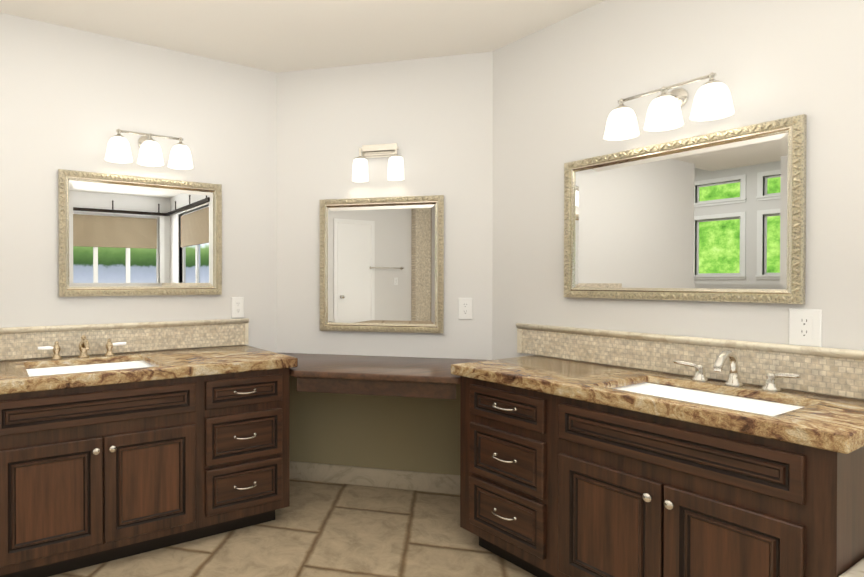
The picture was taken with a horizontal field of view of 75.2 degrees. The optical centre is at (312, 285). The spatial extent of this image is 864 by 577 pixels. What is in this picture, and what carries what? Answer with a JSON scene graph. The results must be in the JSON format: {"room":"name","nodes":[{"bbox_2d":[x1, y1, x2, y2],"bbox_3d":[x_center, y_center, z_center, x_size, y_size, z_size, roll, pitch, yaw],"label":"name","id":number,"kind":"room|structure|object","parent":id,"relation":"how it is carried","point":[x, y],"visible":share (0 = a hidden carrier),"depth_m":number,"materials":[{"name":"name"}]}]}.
{"room":"bathroom","nodes":[
{"label":"bathroom","id":0,"kind":"room"},
{"bbox_2d":[49,479,535,576],"bbox_3d":[-2.281,1.233,0.700,8.160,0.100,8.500,0,1,-31],"label":"floor","id":1,"kind":"structure","parent":0,"point":[320,529],"depth_m":2.43,"materials":[{"name":"tile"}]},
{"bbox_2d":[0,367,291,576],"bbox_3d":[-0.814,0.798,2.557,1.312,0.738,0.652,0,1,-31],"label":"bathroom vanity","id":2,"kind":"object","parent":1,"relation":"on","point":[109,455],"depth_m":2.28,"materials":[{"name":"brown wood"}]},
{"bbox_2d":[0,345,297,394],"bbox_3d":[-0.821,0.375,2.560,1.376,0.047,0.633,0,1,-31],"label":"countertop","id":3,"kind":"structure","parent":2,"relation":"on","point":[186,363],"depth_m":2.45,"materials":[{"name":"brown stone"}]},
{"bbox_2d":[48,335,115,358],"bbox_3d":[-1.090,0.298,2.614,0.288,0.107,0.151,0,1,-31],"label":"faucet","id":4,"kind":"object","parent":3,"relation":"on","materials":[{"name":"metal"}]},
{"bbox_2d":[28,359,163,394],"bbox_3d":[-0.982,0.454,2.432,0.571,0.139,0.465,0,1,-31],"label":"sink","id":5,"kind":"object","parent":3,"relation":"in","point":[127,362],"depth_m":2.59,"materials":[{"name":"white ceramic"}]},
{"bbox_2d":[460,378,863,576],"bbox_3d":[1.201,0.803,2.024,0.612,0.738,1.258,0,1,-31],"label":"bathroom vanity","id":6,"kind":"object","parent":1,"relation":"on","point":[572,468],"depth_m":1.75,"materials":[{"name":"brown wood"}]},
{"bbox_2d":[451,355,863,457],"bbox_3d":[1.209,0.380,2.026,0.593,0.047,1.318,0,1,-31],"label":"countertop","id":7,"kind":"structure","parent":6,"relation":"on","point":[832,424],"depth_m":1.77,"materials":[{"name":"brown stone"}]},
{"bbox_2d":[615,382,790,413],"bbox_3d":[1.296,0.459,1.822,0.425,0.139,0.570,0,1,-31],"label":"sink","id":8,"kind":"object","parent":7,"relation":"in","point":[760,405],"depth_m":1.95,"materials":[{"name":"white ceramic"}]},
{"bbox_2d":[674,350,800,389],"bbox_3d":[1.462,0.294,1.920,0.162,0.127,0.382,0,1,-31],"label":"faucet","id":9,"kind":"object","parent":7,"relation":"on","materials":[{"name":"silver metal"}]},
{"bbox_2d":[839,558,863,576],"bbox_3d":[2.259,0.956,0.244,0.587,0.460,2.884,0,1,-31],"label":"tub deck","id":10,"kind":"object","parent":1,"relation":"on","point":[856,569],"depth_m":1.37,"materials":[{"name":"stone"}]},
{"bbox_2d":[0,0,604,72],"bbox_3d":[-0.104,-1.304,0.243,4.860,0.100,5.530,0,1,-31],"label":"ceiling","id":11,"kind":"structure","parent":0,"point":[277,36],"depth_m":2.66,"materials":[{"name":"white paint"}]},
{"bbox_2d":[0,0,863,474],"bbox_3d":[-2.265,-0.367,0.696,8.198,3.100,8.500,0,1,-31],"label":"wall","id":12,"kind":"structure","parent":0,"point":[490,144],"depth_m":2.81,"materials":[{"name":"white paint"}]},
{"bbox_2d":[0,318,248,359],"bbox_3d":[-1.099,0.274,2.746,1.688,0.152,0.030,0,1,-31],"label":"backsplash","id":13,"kind":"structure","parent":12,"relation":"attached to","point":[21,342],"depth_m":2.82,"materials":[{"name":"tile"}]},
{"bbox_2d":[58,169,221,296],"bbox_3d":[-0.876,-0.256,2.872,0.841,0.622,0.032,0,1,-31],"label":"mirror","id":14,"kind":"object","parent":12,"relation":"attached to","point":[122,235],"visible":1,"depth_m":2.85,"materials":[{"name":"silver metal"}]},
{"bbox_2d":[104,128,193,169],"bbox_3d":[-0.839,-0.707,2.810,0.449,0.169,0.172,0,1,-31],"label":"sconce","id":15,"kind":"object","parent":12,"relation":"attached to","point":[118,150],"visible":1,"depth_m":2.77,"materials":[{"name":"white glass"}]},
{"bbox_2d":[231,297,243,317],"bbox_3d":[-0.431,0.129,3.154,0.076,0.120,0.008,0,1,-31],"label":"electrical outlet","id":16,"kind":"object","parent":12,"relation":"attached to","point":[237,307],"visible":1,"depth_m":3.15,"materials":[{"name":"white plastic"}]},
{"bbox_2d":[289,461,459,494],"bbox_3d":[0.383,1.110,3.136,1.234,0.105,0.014,0,0,14],"label":"baseboard","id":17,"kind":"structure","parent":12,"relation":"attached to","point":[405,480],"depth_m":3.13,"materials":[{"name":"tile"}]},
{"bbox_2d":[352,143,403,181],"bbox_3d":[0.372,-0.699,3.069,0.294,0.217,0.121,0,0,14],"label":"sconce","id":18,"kind":"object","parent":12,"relation":"attached to","point":[395,168],"visible":0.96,"depth_m":3.05,"materials":[{"name":"white glass"}]},
{"bbox_2d":[320,195,443,332],"bbox_3d":[0.388,-0.116,3.115,0.708,0.768,0.032,0,0,14],"label":"mirror","id":19,"kind":"object","parent":12,"relation":"attached to","point":[381,264],"visible":1,"depth_m":3.12,"materials":[{"name":"silver metal"}]},
{"bbox_2d":[277,352,486,399],"bbox_3d":[0.363,0.461,2.946,1.110,0.103,1.180,0,1,-31],"label":"vanity desk","id":20,"kind":"object","parent":12,"relation":"attached to","point":[420,377],"visible":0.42,"depth_m":2.60,"materials":[{"name":"brown wood"}]},
{"bbox_2d":[458,298,471,319],"bbox_3d":[0.848,0.131,3.013,0.076,0.120,0.008,0,0,14],"label":"electrical outlet","id":21,"kind":"object","parent":12,"relation":"attached to","point":[464,308],"visible":1,"depth_m":3.01,"materials":[{"name":"white plastic"}]},
{"bbox_2d":[603,72,734,140],"bbox_3d":[1.387,-0.702,2.132,0.172,0.169,0.465,0,1,-31],"label":"sconce","id":22,"kind":"object","parent":12,"relation":"attached to","point":[712,99],"visible":1,"depth_m":2.08,"materials":[{"name":"white glass"}]},
{"bbox_2d":[564,114,806,303],"bbox_3d":[1.425,-0.257,2.206,0.032,0.635,0.883,0,1,-31],"label":"mirror","id":23,"kind":"object","parent":12,"relation":"attached to","point":[719,216],"visible":1,"depth_m":2.11,"materials":[{"name":"silver metal"}]},
{"bbox_2d":[516,323,863,398],"bbox_3d":[2.110,0.466,0.959,0.133,0.507,4.273,0,1,-31],"label":"backsplash","id":24,"kind":"structure","parent":12,"relation":"attached to","point":[831,371],"depth_m":2.08,"materials":[{"name":"tile"}]},
{"bbox_2d":[789,308,821,346],"bbox_3d":[1.661,0.143,1.836,0.008,0.125,0.085,0,1,-31],"label":"electrical outlet","id":25,"kind":"object","parent":12,"relation":"attached to","point":[805,327],"visible":1,"depth_m":1.83,"materials":[{"name":"white plastic"}]}
]}

